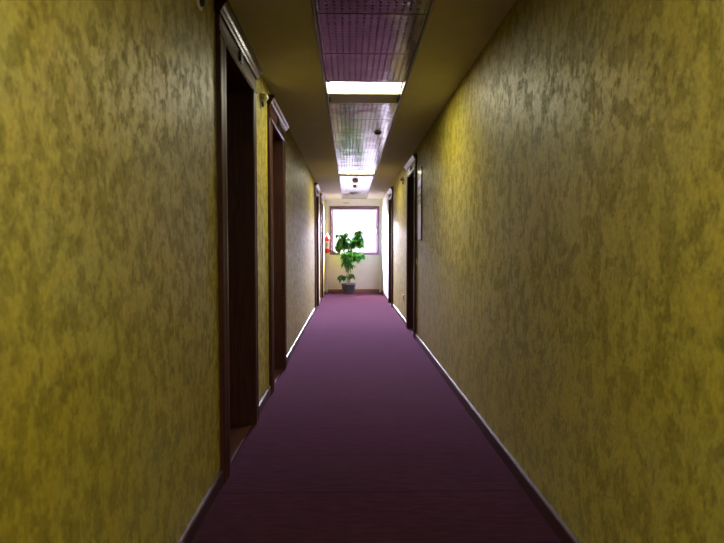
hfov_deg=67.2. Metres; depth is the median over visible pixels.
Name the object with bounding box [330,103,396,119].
ceiling panel
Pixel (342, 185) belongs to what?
ceiling panel
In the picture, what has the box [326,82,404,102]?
ceiling light
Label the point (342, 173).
ceiling light
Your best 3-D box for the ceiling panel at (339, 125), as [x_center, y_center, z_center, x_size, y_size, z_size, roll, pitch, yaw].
[-0.008,-1.512,5.611,0.588,0.035,0.588,0,2,-1]
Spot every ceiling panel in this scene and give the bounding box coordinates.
[315,0,430,13]
[317,13,426,53]
[323,53,413,81]
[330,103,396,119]
[332,119,391,132]
[334,132,386,142]
[335,143,383,151]
[336,152,380,158]
[337,159,378,165]
[338,166,375,170]
[340,176,372,179]
[340,180,371,183]
[341,184,370,187]
[341,188,368,190]
[342,191,367,192]
[342,193,367,195]
[342,196,366,197]
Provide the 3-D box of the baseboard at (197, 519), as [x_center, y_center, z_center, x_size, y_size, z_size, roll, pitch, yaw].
[-0.748,0.879,5.461,0.015,0.074,17.268,0,2,-1]
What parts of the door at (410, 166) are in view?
casing, crown moulding, casing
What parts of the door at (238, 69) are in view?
casing, crown moulding, number plate, casing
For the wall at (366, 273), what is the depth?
14.10 m
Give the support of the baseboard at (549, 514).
attached to the wall at (570, 267)
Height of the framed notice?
0.860 m
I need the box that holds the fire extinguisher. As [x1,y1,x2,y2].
[323,229,330,252]
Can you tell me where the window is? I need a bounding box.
[330,206,378,254]
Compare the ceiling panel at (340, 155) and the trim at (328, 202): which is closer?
the ceiling panel at (340, 155)
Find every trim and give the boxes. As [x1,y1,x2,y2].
[311,0,435,198]
[325,199,381,292]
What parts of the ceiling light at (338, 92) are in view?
plate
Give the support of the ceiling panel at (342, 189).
attached to the ceiling
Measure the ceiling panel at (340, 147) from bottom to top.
0.035 m
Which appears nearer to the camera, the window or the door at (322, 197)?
the door at (322, 197)
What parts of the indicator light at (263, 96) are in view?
bulb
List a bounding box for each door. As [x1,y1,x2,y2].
[214,0,261,482]
[267,94,289,394]
[314,183,320,310]
[320,193,324,300]
[387,187,392,306]
[404,154,416,338]
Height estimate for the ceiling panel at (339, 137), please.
0.035 m
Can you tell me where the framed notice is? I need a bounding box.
[417,166,421,240]
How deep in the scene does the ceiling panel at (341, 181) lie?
10.42 m
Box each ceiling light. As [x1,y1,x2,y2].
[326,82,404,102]
[339,171,374,175]
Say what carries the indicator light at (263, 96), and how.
attached to the wall at (110, 398)
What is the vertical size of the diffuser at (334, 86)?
0.010 m
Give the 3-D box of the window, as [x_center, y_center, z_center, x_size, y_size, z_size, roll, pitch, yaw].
[-0.192,-1.046,14.152,1.277,1.280,0.250,0,2,-1]
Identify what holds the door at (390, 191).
in the wall at (570, 267)
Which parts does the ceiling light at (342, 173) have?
plate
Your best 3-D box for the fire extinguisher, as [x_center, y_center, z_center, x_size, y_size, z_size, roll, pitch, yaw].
[-0.843,-0.741,13.244,0.159,0.580,0.176,-2,3,-39]
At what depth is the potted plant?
13.61 m
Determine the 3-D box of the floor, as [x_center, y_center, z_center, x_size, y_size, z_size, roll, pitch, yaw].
[-0.020,0.974,5.503,2.073,0.120,17.310,0,2,-1]
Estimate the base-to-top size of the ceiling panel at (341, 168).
0.035 m
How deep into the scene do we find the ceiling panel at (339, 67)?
3.78 m
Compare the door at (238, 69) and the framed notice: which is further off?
the framed notice
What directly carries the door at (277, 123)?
in the wall at (110, 398)
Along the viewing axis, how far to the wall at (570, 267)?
1.89 m
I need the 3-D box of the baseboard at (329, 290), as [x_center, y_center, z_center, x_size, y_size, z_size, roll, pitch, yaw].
[-0.217,0.500,14.113,1.333,0.085,0.020,0,2,-1]
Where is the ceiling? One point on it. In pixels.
(281, 34)
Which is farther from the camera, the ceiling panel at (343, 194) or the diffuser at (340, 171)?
the ceiling panel at (343, 194)
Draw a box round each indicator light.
[197,0,204,10]
[260,92,267,108]
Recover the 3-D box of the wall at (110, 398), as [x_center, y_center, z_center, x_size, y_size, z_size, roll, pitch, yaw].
[-0.984,-0.340,5.564,0.450,2.700,17.590,0,2,-1]
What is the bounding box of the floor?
[192,292,560,542]
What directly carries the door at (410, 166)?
in the wall at (570, 267)
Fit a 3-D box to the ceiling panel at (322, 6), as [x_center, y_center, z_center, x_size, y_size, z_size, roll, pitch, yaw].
[0.061,-1.382,2.615,0.588,0.035,0.588,0,2,-1]
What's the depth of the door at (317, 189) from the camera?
10.71 m
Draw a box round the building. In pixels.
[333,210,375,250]
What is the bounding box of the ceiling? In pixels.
[228,0,515,198]
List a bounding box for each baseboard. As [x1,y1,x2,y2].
[177,290,325,542]
[328,289,378,292]
[381,290,579,542]
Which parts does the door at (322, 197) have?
casing, casing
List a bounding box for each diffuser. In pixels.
[330,82,399,90]
[340,171,372,172]
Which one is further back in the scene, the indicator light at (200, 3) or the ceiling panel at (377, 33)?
the ceiling panel at (377, 33)
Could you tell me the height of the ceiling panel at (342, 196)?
0.035 m
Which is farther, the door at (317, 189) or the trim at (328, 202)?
the trim at (328, 202)
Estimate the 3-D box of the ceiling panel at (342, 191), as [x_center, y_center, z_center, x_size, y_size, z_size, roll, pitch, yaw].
[-0.159,-1.796,12.204,0.588,0.035,0.588,0,2,-1]
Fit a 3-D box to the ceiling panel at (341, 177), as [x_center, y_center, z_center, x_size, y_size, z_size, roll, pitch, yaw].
[-0.104,-1.692,9.806,0.588,0.035,0.588,0,2,-1]
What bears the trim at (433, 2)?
attached to the ceiling
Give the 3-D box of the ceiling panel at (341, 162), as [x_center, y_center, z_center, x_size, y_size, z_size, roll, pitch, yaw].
[-0.063,-1.615,8.008,0.588,0.035,0.588,0,2,-1]
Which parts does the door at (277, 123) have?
casing, crown moulding, casing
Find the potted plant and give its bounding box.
[333,230,365,293]
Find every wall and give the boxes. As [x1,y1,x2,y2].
[0,0,324,542]
[328,206,378,288]
[382,0,723,542]
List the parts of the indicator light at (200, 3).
plate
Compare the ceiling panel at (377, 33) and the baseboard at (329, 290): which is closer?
the ceiling panel at (377, 33)
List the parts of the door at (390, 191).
casing, casing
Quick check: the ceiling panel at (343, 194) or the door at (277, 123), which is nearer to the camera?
the door at (277, 123)
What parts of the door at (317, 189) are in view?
casing, crown moulding, casing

